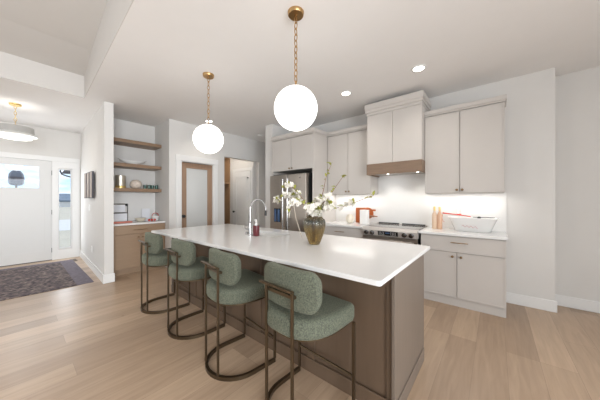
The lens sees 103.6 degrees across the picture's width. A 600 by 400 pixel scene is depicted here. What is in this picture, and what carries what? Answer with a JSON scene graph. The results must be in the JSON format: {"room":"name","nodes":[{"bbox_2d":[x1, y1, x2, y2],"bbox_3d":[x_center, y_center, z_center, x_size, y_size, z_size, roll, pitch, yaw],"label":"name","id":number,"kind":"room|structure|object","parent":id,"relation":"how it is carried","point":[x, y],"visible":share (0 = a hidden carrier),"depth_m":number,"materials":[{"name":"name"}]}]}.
{"room":"kitchen","nodes":[
{"label":"kitchen","id":0,"kind":"room"},
{"bbox_2d":[0,121,80,249],"bbox_3d":[-7.182,-0.120,3.295,0.130,2.900,6.130,0,0,40],"label":"wall","id":1,"kind":"structure","parent":0,"point":[50,142],"depth_m":5.20,"materials":[{"name":"paint"}]},
{"bbox_2d":[0,157,51,266],"bbox_3d":[-5.828,0.237,4.872,0.168,2.185,0.997,0,0,40],"label":"door","id":2,"kind":"structure","parent":1,"relation":"in","point":[25,213],"depth_m":4.95,"materials":[{"name":"paint"}]},
{"bbox_2d":[0,152,79,259],"bbox_3d":[-5.692,0.185,4.976,0.025,2.290,1.540,0,0,40],"label":"trim","id":3,"kind":"structure","parent":1,"relation":"attached to","point":[57,162],"depth_m":5.35,"materials":[{"name":"white paint"}]},
{"bbox_2d":[58,168,71,248],"bbox_3d":[-5.414,0.195,5.434,0.050,1.830,0.240,0,0,40],"label":"window","id":4,"kind":"structure","parent":1,"relation":"in","point":[70,246],"depth_m":5.50,"materials":[{"name":"white paint"}]},
{"bbox_2d":[0,0,107,75],"bbox_3d":[-1.876,-2.584,-1.356,8.565,1.372,5.920,0,0,40],"label":"ceiling","id":5,"kind":"structure","parent":0,"point":[60,34],"depth_m":2.80,"materials":[{"name":"beige paint"}]},
{"bbox_2d":[0,0,133,97],"bbox_3d":[-1.860,-1.920,-1.258,8.465,0.700,5.690,0,0,40],"label":"trim","id":6,"kind":"structure","parent":5,"relation":"attached to","point":[12,67],"depth_m":3.12,"materials":[{"name":"beige paint"}]},
{"bbox_2d":[81,101,113,274],"bbox_3d":[-4.146,-0.120,4.684,2.780,2.900,0.120,0,0,40],"label":"wall","id":7,"kind":"structure","parent":0,"point":[97,138],"depth_m":4.02,"materials":[{"name":"paint"}]},
{"bbox_2d":[84,171,93,197],"bbox_3d":[-3.994,-0.278,4.460,0.740,0.485,0.030,0,0,40],"label":"wall art","id":8,"kind":"object","parent":7,"relation":"attached to","point":[88,177],"visible":1,"depth_m":4.39},
{"bbox_2d":[80,250,103,283],"bbox_3d":[-4.155,1.260,4.662,2.797,0.140,0.015,0,0,41],"label":"baseboard","id":9,"kind":"structure","parent":7,"relation":"attached to","point":[96,271],"depth_m":4.35,"materials":[{"name":"white paint"}]},
{"bbox_2d":[104,273,114,283],"bbox_3d":[-3.064,1.260,3.800,0.015,0.140,0.135,0,0,40],"label":"baseboard","id":10,"kind":"structure","parent":7,"relation":"attached to","point":[108,278],"depth_m":3.79,"materials":[{"name":"white paint"}]},
{"bbox_2d":[114,118,154,220],"bbox_3d":[-3.455,-0.120,4.775,0.110,2.900,0.900,0,0,40],"label":"wall","id":11,"kind":"structure","parent":0,"point":[123,129],"depth_m":4.81,"materials":[{"name":"paint"}]},
{"bbox_2d":[114,192,154,220],"bbox_3d":[-3.408,0.134,4.737,0.010,0.567,0.892,0,0,40],"label":"backsplash","id":12,"kind":"structure","parent":11,"relation":"attached to","point":[136,202],"depth_m":4.80,"materials":[{"name":"white tile"}]},
{"bbox_2d":[114,137,160,149],"bbox_3d":[-3.262,-1.095,4.606,0.398,0.061,0.882,0,0,40],"label":"floating shelf","id":13,"kind":"object","parent":11,"relation":"attached to","point":[117,141],"visible":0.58,"depth_m":4.57,"materials":[{"name":"brown wood"}]},
{"bbox_2d":[114,162,160,170],"bbox_3d":[-3.262,-0.649,4.606,0.398,0.061,0.882,0,0,40],"label":"floating shelf","id":14,"kind":"object","parent":11,"relation":"attached to","point":[116,164],"visible":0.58,"depth_m":4.53,"materials":[{"name":"brown wood"}]},
{"bbox_2d":[118,158,145,163],"bbox_3d":[-3.248,-0.734,4.578,0.170,0.105,0.500,0,0,40],"label":"bowl","id":15,"kind":"object","parent":14,"relation":"on","point":[120,159],"visible":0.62,"depth_m":4.51,"materials":[{"name":"white ceramic"}]},
{"bbox_2d":[114,188,160,192],"bbox_3d":[-3.262,-0.190,4.606,0.398,0.061,0.882,0,0,40],"label":"floating shelf","id":16,"kind":"object","parent":11,"relation":"attached to","point":[115,189],"visible":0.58,"depth_m":4.47,"materials":[{"name":"brown wood"}]},
{"bbox_2d":[115,175,125,187],"bbox_3d":[-3.357,-0.341,4.415,0.162,0.240,0.162,0,0,40],"label":"metal canister","id":17,"kind":"object","parent":16,"relation":"on","point":[120,180],"visible":0.88,"depth_m":4.35,"materials":[{"name":"gold metal"}]},
{"bbox_2d":[130,180,141,187],"bbox_3d":[-3.202,-0.308,4.602,0.175,0.173,0.199,0,0,40],"label":"flower ornament","id":18,"kind":"object","parent":16,"relation":"on","point":[134,183],"visible":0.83,"depth_m":4.55,"materials":[{"name":"beige"}]},
{"bbox_2d":[155,119,173,267],"bbox_3d":[-2.830,-0.120,4.904,0.910,2.900,0.145,0,0,40],"label":"wall","id":19,"kind":"structure","parent":0,"point":[164,132],"depth_m":4.68,"materials":[{"name":"paint"}]},
{"bbox_2d":[174,120,264,227],"bbox_3d":[-1.718,-0.120,5.629,0.120,2.900,2.510,0,0,40],"label":"wall","id":20,"kind":"structure","parent":0,"point":[234,146],"depth_m":5.51,"materials":[{"name":"paint"}]},
{"bbox_2d":[182,162,211,227],"bbox_3d":[-2.174,0.275,5.020,0.114,2.090,0.676,0,0,40],"label":"door","id":21,"kind":"structure","parent":20,"relation":"in","point":[196,178],"depth_m":5.03,"materials":[{"name":"brown wood"}]},
{"bbox_2d":[176,154,217,227],"bbox_3d":[-2.197,0.212,5.032,0.142,2.235,0.920,0,0,40],"label":"trim","id":22,"kind":"structure","parent":20,"relation":"attached to","point":[179,158],"depth_m":4.90,"materials":[{"name":"white paint"}]},
{"bbox_2d":[230,158,255,224],"bbox_3d":[-1.880,-0.120,6.885,1.730,2.900,0.100,0,0,40],"label":"wall","id":23,"kind":"structure","parent":0,"point":[234,163],"depth_m":6.65,"materials":[{"name":"paint"}]},
{"bbox_2d":[233,171,250,225],"bbox_3d":[-1.637,0.265,6.543,0.740,2.110,0.109,0,0,40],"label":"door","id":24,"kind":"structure","parent":23,"relation":"in","point":[242,180],"depth_m":6.53,"materials":[{"name":"white paint"}]},
{"bbox_2d":[233,167,252,225],"bbox_3d":[-1.607,0.225,6.580,0.890,2.210,0.021,0,0,40],"label":"trim","id":25,"kind":"structure","parent":23,"relation":"attached to","point":[249,168],"depth_m":6.31,"materials":[{"name":"white paint"}]},
{"bbox_2d":[265,143,265,227],"bbox_3d":[-0.491,-0.120,6.165,1.090,2.900,0.120,0,0,40],"label":"wall","id":26,"kind":"structure","parent":0,"point":[265,143],"depth_m":6.46,"materials":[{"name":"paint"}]},
{"bbox_2d":[266,124,293,227],"bbox_3d":[-0.405,-0.120,5.186,0.290,2.900,0.680,0,0,40],"label":"wall","id":27,"kind":"structure","parent":0,"point":[272,130],"depth_m":4.96,"materials":[{"name":"paint"}]},
{"bbox_2d":[0,0,599,142],"bbox_3d":[-1.720,-2.420,1.097,11.450,1.700,9.900,0,0,40],"label":"ceiling","id":28,"kind":"structure","parent":0,"point":[152,70],"depth_m":2.58,"materials":[{"name":"paint"}]},
{"bbox_2d":[0,102,37,140],"bbox_3d":[-4.657,-1.282,3.861,0.492,0.575,0.492,0,0,40],"label":"drum pendant","id":29,"kind":"object","parent":28,"relation":"hanging from","point":[7,131],"visible":1,"depth_m":3.80,"materials":[{"name":"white metal"}]},
{"bbox_2d":[0,134,32,140],"bbox_3d":[-4.657,-1.015,3.861,0.380,0.040,0.380,0,0,40],"label":"diffuser","id":30,"kind":"object","parent":29,"relation":"attached to","point":[7,136],"depth_m":3.81,"materials":[{"name":"white glass"}]},
{"bbox_2d":[193,72,223,153],"bbox_3d":[-1.148,-1.077,2.959,0.360,0.987,0.360,0,0,40],"label":"globe pendant","id":31,"kind":"object","parent":28,"relation":"hanging from","point":[207,138],"visible":1,"depth_m":2.85,"materials":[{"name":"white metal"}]},
{"bbox_2d":[274,6,316,130],"bbox_3d":[-0.035,-1.077,1.975,0.360,0.987,0.360,0,0,40],"label":"globe pendant","id":32,"kind":"object","parent":28,"relation":"hanging from","point":[295,106],"visible":1,"depth_m":1.86,"materials":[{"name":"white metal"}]},
{"bbox_2d":[340,91,351,95],"bbox_3d":[0.676,-1.564,3.463,0.170,0.008,0.170,0,0,40],"label":"recessed light","id":33,"kind":"object","parent":28,"relation":"in","point":[343,93],"visible":1,"depth_m":3.46,"materials":[{"name":"white paint"}]},
{"bbox_2d":[411,64,426,72],"bbox_3d":[1.413,-1.564,2.809,0.170,0.008,0.170,0,0,40],"label":"recessed light","id":34,"kind":"object","parent":28,"relation":"in","point":[418,68],"visible":1,"depth_m":2.80,"materials":[{"name":"white paint"}]},
{"bbox_2d":[0,256,599,399],"bbox_3d":[-1.720,1.380,1.097,11.450,0.100,9.900,0,0,40],"label":"floor","id":35,"kind":"structure","parent":0,"point":[94,340],"depth_m":2.06,"materials":[{"name":"brown wood"}]},
{"bbox_2d":[0,260,93,300],"bbox_3d":[-4.811,1.324,3.793,2.230,0.010,1.920,0,0,40],"label":"entry rug","id":36,"kind":"object","parent":35,"relation":"on","point":[16,282],"visible":1,"depth_m":3.97,"materials":[{"name":"grey fabric"}]},
{"bbox_2d":[114,223,164,275],"bbox_3d":[-3.172,0.891,4.530,0.629,0.878,0.873,0,0,40],"label":"base cabinet","id":37,"kind":"object","parent":35,"relation":"on","point":[127,247],"visible":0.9,"depth_m":4.24,"materials":[{"name":"brown wood"}]},
{"bbox_2d":[114,220,164,225],"bbox_3d":[-3.180,0.434,4.535,0.610,0.032,0.876,0,0,40],"label":"countertop","id":38,"kind":"structure","parent":37,"relation":"on","point":[145,221],"depth_m":4.38,"materials":[{"name":"white stone"}]},
{"bbox_2d":[114,204,127,221],"bbox_3d":[-3.400,0.243,4.431,0.127,0.346,0.311,0,0,40],"label":"card stand","id":39,"kind":"object","parent":38,"relation":"on","point":[117,208],"visible":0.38,"depth_m":4.48,"materials":[{"name":"black metal"}]},
{"bbox_2d":[114,221,131,222],"bbox_3d":[-3.274,0.406,4.327,0.160,0.022,0.300,0,0,40],"label":"tray","id":40,"kind":"object","parent":38,"relation":"on","point":[117,221],"visible":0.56,"depth_m":4.34,"materials":[{"name":"pink plastic"}]},
{"bbox_2d":[134,218,145,221],"bbox_3d":[-3.116,0.385,4.612,0.200,0.065,0.200,0,0,40],"label":"bowl","id":41,"kind":"object","parent":38,"relation":"on","point":[136,219],"visible":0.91,"depth_m":4.55,"materials":[{"name":"ceramic"}]},
{"bbox_2d":[142,208,149,219],"bbox_3d":[-3.181,0.297,4.869,0.012,0.240,0.145,0,0,40],"label":"greeting card","id":42,"kind":"object","parent":38,"relation":"on","point":[145,212],"visible":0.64,"depth_m":4.87,"materials":[{"name":"white paper"}]},
{"bbox_2d":[152,213,158,220],"bbox_3d":[-2.968,0.339,4.839,0.123,0.156,0.123,0,0,-13],"label":"basket","id":43,"kind":"object","parent":38,"relation":"on","point":[153,217],"visible":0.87,"depth_m":4.80,"materials":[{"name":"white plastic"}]},
{"bbox_2d":[138,232,189,313],"bbox_3d":[-1.729,0.868,2.986,0.504,0.925,0.479,0,0,42],"label":"bar stool","id":44,"kind":"object","parent":35,"relation":"on","point":[155,255],"visible":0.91,"depth_m":2.79,"materials":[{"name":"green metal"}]},
{"bbox_2d":[164,238,225,339],"bbox_3d":[-1.120,0.868,2.483,0.504,0.925,0.479,0,0,42],"label":"bar stool","id":45,"kind":"object","parent":35,"relation":"on","point":[185,267],"visible":0.91,"depth_m":2.29,"materials":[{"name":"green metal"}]},
{"bbox_2d":[224,157,229,223],"bbox_3d":[-2.603,0.030,6.827,0.670,2.600,0.890,0,0,40],"label":"locker","id":46,"kind":"object","parent":35,"relation":"on","point":[226,160],"visible":0.04,"depth_m":6.99,"materials":[{"name":"brown wood"}]},
{"bbox_2d":[201,248,275,381],"bbox_3d":[-0.534,0.868,1.970,0.479,0.925,0.504,0,0,-43],"label":"bar stool","id":47,"kind":"object","parent":35,"relation":"on","point":[229,284],"visible":0.96,"depth_m":1.79,"materials":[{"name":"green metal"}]},
{"bbox_2d":[270,172,311,231],"bbox_3d":[-0.003,0.405,4.644,0.900,1.790,0.884,0,0,40],"label":"refrigerator","id":48,"kind":"object","parent":35,"relation":"on","point":[279,216],"visible":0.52,"depth_m":4.31,"materials":[{"name":"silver metal"}]},
{"bbox_2d":[171,238,423,399],"bbox_3d":[-0.407,0.888,2.694,3.154,0.884,0.746,0,0,40],"label":"kitchen island","id":49,"kind":"object","parent":35,"relation":"on","point":[388,318],"visible":0.51,"depth_m":1.64,"materials":[{"name":"brown wood"}]},
{"bbox_2d":[151,224,429,285],"bbox_3d":[-0.430,0.432,2.690,3.190,0.028,1.220,0,0,40],"label":"island countertop","id":50,"kind":"structure","parent":49,"relation":"on","point":[367,261],"depth_m":1.95,"materials":[{"name":"white stone"}]},
{"bbox_2d":[243,199,266,235],"bbox_3d":[-0.530,0.202,2.789,0.283,0.431,0.077,0,0,-15],"label":"faucet","id":51,"kind":"object","parent":50,"relation":"on","point":[265,210],"visible":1,"depth_m":2.76,"materials":[{"name":"silver metal"}]},
{"bbox_2d":[253,219,258,235],"bbox_3d":[-0.510,0.321,2.742,0.074,0.192,0.052,0,0,40],"label":"soap bottle","id":52,"kind":"object","parent":50,"relation":"on","point":[256,226],"visible":1,"depth_m":2.72,"materials":[{"name":"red plastic"}]},
{"bbox_2d":[252,232,283,236],"bbox_3d":[-0.417,0.558,2.965,0.604,0.223,0.304,0,0,40],"label":"sink","id":53,"kind":"object","parent":50,"relation":"in","point":[260,233],"visible":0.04,"depth_m":3.14,"materials":[{"name":"white ceramic"}]},
{"bbox_2d":[303,216,325,244],"bbox_3d":[0.137,0.287,2.241,0.213,0.262,0.213,0,0,40],"label":"vase","id":54,"kind":"object","parent":50,"relation":"on","point":[314,227],"visible":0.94,"depth_m":2.17,"materials":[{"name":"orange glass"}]},
{"bbox_2d":[272,191,306,208],"bbox_3d":[-0.067,0.150,2.265,0.396,0.476,0.108,0,0,-4],"label":"branch","id":55,"kind":"object","parent":54,"relation":"in","point":[290,195],"visible":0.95,"depth_m":2.25,"materials":[{"name":"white plant"}]},
{"bbox_2d":[281,181,305,203],"bbox_3d":[-0.031,0.105,2.206,0.318,0.566,0.128,0,0,9],"label":"branch","id":56,"kind":"object","parent":54,"relation":"in","point":[286,185],"visible":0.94,"depth_m":2.19,"materials":[{"name":"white plant"}]},
{"bbox_2d":[286,197,311,217],"bbox_3d":[0.010,0.180,2.158,0.300,0.416,0.090,0,0,-31],"label":"branch","id":57,"kind":"object","parent":54,"relation":"in","point":[297,201],"visible":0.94,"depth_m":2.12,"materials":[{"name":"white plant"}]},
{"bbox_2d":[303,202,315,216],"bbox_3d":[0.097,0.205,2.176,0.109,0.366,0.155,0,0,15],"label":"branch","id":58,"kind":"object","parent":54,"relation":"in","point":[310,207],"visible":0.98,"depth_m":2.14,"materials":[{"name":"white plant"}]},
{"bbox_2d":[312,197,322,216],"bbox_3d":[0.147,0.176,2.199,0.142,0.423,0.114,0,0,40],"label":"branch","id":59,"kind":"object","parent":54,"relation":"in","point":[317,200],"visible":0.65,"depth_m":2.18,"materials":[{"name":"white plant"}]},
{"bbox_2d":[315,162,330,216],"bbox_3d":[0.226,0.009,2.262,0.179,0.758,0.096,0,0,-1],"label":"branch","id":60,"kind":"object","parent":54,"relation":"in","point":[319,195],"visible":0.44,"depth_m":2.26,"materials":[{"name":"green plant"}]},
{"bbox_2d":[316,200,334,216],"bbox_3d":[0.231,0.194,2.214,0.198,0.389,0.083,0,0,17],"label":"branch","id":61,"kind":"object","parent":54,"relation":"in","point":[329,206],"visible":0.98,"depth_m":2.20,"materials":[{"name":"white plant"}]},
{"bbox_2d":[316,175,346,216],"bbox_3d":[0.288,0.074,2.241,0.300,0.628,0.092,0,0,-3],"label":"branch","id":62,"kind":"object","parent":54,"relation":"in","point":[326,198],"visible":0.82,"depth_m":2.23,"materials":[{"name":"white plant"}]},
{"bbox_2d":[317,190,374,216],"bbox_3d":[0.427,0.148,2.217,0.572,0.480,0.098,0,0,-3],"label":"branch","id":63,"kind":"object","parent":54,"relation":"in","point":[350,202],"visible":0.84,"depth_m":2.23,"materials":[{"name":"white plant"}]},
{"bbox_2d":[271,127,335,221],"bbox_3d":[0.077,0.037,4.698,1.065,2.585,0.791,0,0,40],"label":"tall cabinet","id":64,"kind":"object","parent":35,"relation":"on","point":[306,150],"visible":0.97,"depth_m":4.34,"materials":[{"name":"beige paint"}]},
{"bbox_2d":[259,262,354,399],"bbox_3d":[0.018,0.868,1.523,0.504,0.925,0.479,0,0,44],"label":"bar stool","id":65,"kind":"object","parent":35,"relation":"on","point":[297,309],"visible":1,"depth_m":1.36,"materials":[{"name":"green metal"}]},
{"bbox_2d":[324,226,363,238],"bbox_3d":[0.845,0.888,4.184,0.828,0.884,0.604,0,0,40],"label":"base cabinet","id":66,"kind":"object","parent":35,"relation":"on","point":[329,230],"visible":0.09,"depth_m":3.93,"materials":[{"name":"beige paint"}]},
{"bbox_2d":[326,221,374,227],"bbox_3d":[0.849,0.430,4.183,0.840,0.031,0.601,0,0,40],"label":"countertop","id":67,"kind":"structure","parent":66,"relation":"on","point":[333,223],"depth_m":4.00,"materials":[{"name":"white stone"}]},
{"bbox_2d":[346,214,353,222],"bbox_3d":[0.891,0.337,4.219,0.150,0.155,0.150,0,0,40],"label":"vase","id":68,"kind":"object","parent":67,"relation":"on","point":[349,218],"visible":0.95,"depth_m":4.17,"materials":[{"name":"ceramic"}]},
{"bbox_2d":[356,208,364,222],"bbox_3d":[1.108,0.277,4.312,0.185,0.275,0.020,0,0,40],"label":"cutting board","id":69,"kind":"object","parent":67,"relation":"on","point":[357,209],"visible":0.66,"depth_m":4.33,"materials":[{"name":"orange wood"}]},
{"bbox_2d":[360,210,368,223],"bbox_3d":[1.111,0.291,4.064,0.136,0.245,0.110,0,0,40],"label":"crock","id":70,"kind":"object","parent":67,"relation":"on","point":[364,214],"visible":0.9,"depth_m":4.02,"materials":[{"name":"ceramic"}]},
{"bbox_2d":[364,208,375,218],"bbox_3d":[1.221,0.234,4.178,0.240,0.200,0.018,0,0,40],"label":"round board","id":71,"kind":"object","parent":67,"relation":"on","point":[369,209],"visible":0.6,"depth_m":4.15,"materials":[{"name":"orange wood"}]},
{"bbox_2d":[362,222,427,244],"bbox_3d":[1.451,0.846,3.631,0.788,0.928,0.686,0,0,40],"label":"range","id":72,"kind":"object","parent":35,"relation":"on","point":[382,231],"visible":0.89,"depth_m":3.44,"materials":[{"name":"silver metal"}]},
{"bbox_2d":[365,223,426,229],"bbox_3d":[1.478,0.408,3.663,0.788,0.013,0.531,0,0,40],"label":"cooktop","id":73,"kind":"object","parent":72,"relation":"in","point":[385,225],"depth_m":3.66,"materials":[{"name":"grey glass"}]},
{"bbox_2d":[421,233,505,317],"bbox_3d":[2.137,0.888,3.117,0.873,0.884,0.604,0,0,40],"label":"base cabinet","id":74,"kind":"object","parent":35,"relation":"on","point":[464,272],"visible":0.91,"depth_m":2.86,"materials":[{"name":"beige paint"}]},
{"bbox_2d":[418,227,507,239],"bbox_3d":[2.135,0.430,3.120,0.907,0.031,0.601,0,0,40],"label":"countertop","id":75,"kind":"structure","parent":74,"relation":"on","point":[497,235],"depth_m":2.92,"materials":[{"name":"white stone"}]},
{"bbox_2d":[432,206,436,228],"bbox_3d":[1.941,0.253,3.404,0.068,0.322,0.068,0,0,40],"label":"wine bottle","id":76,"kind":"object","parent":75,"relation":"on","point":[434,214],"visible":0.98,"depth_m":3.38,"materials":[{"name":"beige glass"}]},
{"bbox_2d":[437,206,441,228],"bbox_3d":[1.990,0.253,3.363,0.068,0.322,0.068,0,0,40],"label":"wine bottle","id":77,"kind":"object","parent":75,"relation":"on","point":[439,215],"visible":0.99,"depth_m":3.34,"materials":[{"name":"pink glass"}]},
{"bbox_2d":[448,216,498,232],"bbox_3d":[2.281,0.323,3.122,0.540,0.182,0.264,0,0,40],"label":"tub","id":78,"kind":"object","parent":75,"relation":"on","point":[467,224],"visible":0.95,"depth_m":3.04,"materials":[{"name":"ceramic"}]},
{"bbox_2d":[442,212,470,221],"bbox_3d":[2.127,0.238,3.224,0.337,0.136,0.049,0,0,20],"label":"utensil","id":79,"kind":"object","parent":78,"relation":"on","point":[442,212],"visible":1,"depth_m":3.23,"materials":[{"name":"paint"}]},
{"bbox_2d":[294,68,554,300],"bbox_3d":[1.538,-0.120,4.216,4.100,2.900,0.300,0,0,40],"label":"wall","id":80,"kind":"structure","parent":0,"point":[530,105],"depth_m":2.94,"materials":[{"name":"paint"}]},
{"bbox_2d":[327,124,377,194],"bbox_3d":[0.933,-0.680,4.273,0.845,1.160,0.355,0,0,40],"label":"upper cabinet","id":81,"kind":"object","parent":80,"relation":"attached to","point":[347,148],"visible":0.84,"depth_m":4.14,"materials":[{"name":"beige paint"}]},
{"bbox_2d":[364,90,430,176],"bbox_3d":[1.516,-0.948,3.681,0.848,1.105,0.526,0,0,40],"label":"range hood","id":82,"kind":"object","parent":80,"relation":"attached to","point":[395,126],"visible":0.96,"depth_m":3.47,"materials":[{"name":"beige paint"}]},
{"bbox_2d":[336,174,505,231],"bbox_3d":[1.702,-0.128,3.878,2.545,1.085,0.012,0,0,40],"label":"backsplash","id":83,"kind":"structure","parent":80,"relation":"attached to","point":[400,199],"depth_m":3.75,"materials":[{"name":"white tile"}]},
{"bbox_2d":[424,94,506,193],"bbox_3d":[2.219,-0.677,3.211,0.890,1.165,0.355,0,0,40],"label":"upper cabinet","id":84,"kind":"object","parent":80,"relation":"attached to","point":[465,142],"visible":1,"depth_m":3.07,"materials":[{"name":"beige paint"}]},
{"bbox_2d":[506,292,556,312],"bbox_3d":[2.850,1.262,2.928,0.465,0.135,0.015,0,0,40],"label":"baseboard","id":85,"kind":"structure","parent":80,"relation":"attached to","point":[523,300],"depth_m":2.91,"materials":[{"name":"white paint"}]},
{"bbox_2d":[555,66,599,301],"bbox_3d":[4.466,-0.120,2.069,3.150,2.900,0.120,0,0,40],"label":"wall","id":86,"kind":"structure","parent":0,"point":[577,94],"depth_m":2.88,"materials":[{"name":"paint"}]},
{"bbox_2d":[555,294,599,312],"bbox_3d":[4.391,1.262,2.044,3.035,0.135,0.015,0,0,40],"label":"baseboard","id":87,"kind":"structure","parent":86,"relation":"attached to","point":[566,301],"depth_m":2.87,"materials":[{"name":"white paint"}]},
{"label":"outside","id":88,"kind":"structure","parent":0,"visible":0},
{"bbox_2d":[59,207,69,246],"bbox_3d":[-48.108,2.130,59.208,130.400,0.200,150.000,0,0,40],"label":"ground","id":89,"kind":"structure","parent":88,"point":[64,212],"depth_m":14.74,"materials":[{"name":"white"}]},
{"bbox_2d":[8,170,24,187],"bbox_3d":[-9.534,0.515,7.929,0.338,3.030,0.338,0,0,-28],"label":"lantern","id":90,"kind":"object","parent":89,"relation":"on","point":[16,178],"visible":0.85,"depth_m":7.84,"materials":[{"name":"glass"}]},
{"bbox_2d":[59,193,69,206],"bbox_3d":[-69.387,0.030,74.196,12.500,4.000,19.200,0,0,40],"label":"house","id":91,"kind":"structure","parent":89,"relation":"on","point":[64,199],"depth_m":68.58,"materials":[{"name":"blue"}]},
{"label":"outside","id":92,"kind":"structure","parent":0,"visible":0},
{"bbox_3d":[-6.350,1.425,5.895,1.900,0.130,7.000,0,0,40],"label":"floor","id":93,"kind":"structure","parent":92,"visible":0},
{"bbox_2d":[59,170,69,176],"bbox_3d":[-5.828,0.045,6.134,0.220,2.630,0.607,0,0,40],"label":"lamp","id":94,"kind":"object","parent":93,"relation":"on","point":[64,172],"visible":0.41,"depth_m":5.96,"materials":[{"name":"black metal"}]},
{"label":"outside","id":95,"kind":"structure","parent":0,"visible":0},
{"bbox_2d":[59,219,69,230],"bbox_3d":[-12.030,2.020,29.398,12.000,0.020,150.000,0,0,40],"label":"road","id":96,"kind":"structure","parent":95,"point":[64,225],"depth_m":18.60,"materials":[{"name":"white"}]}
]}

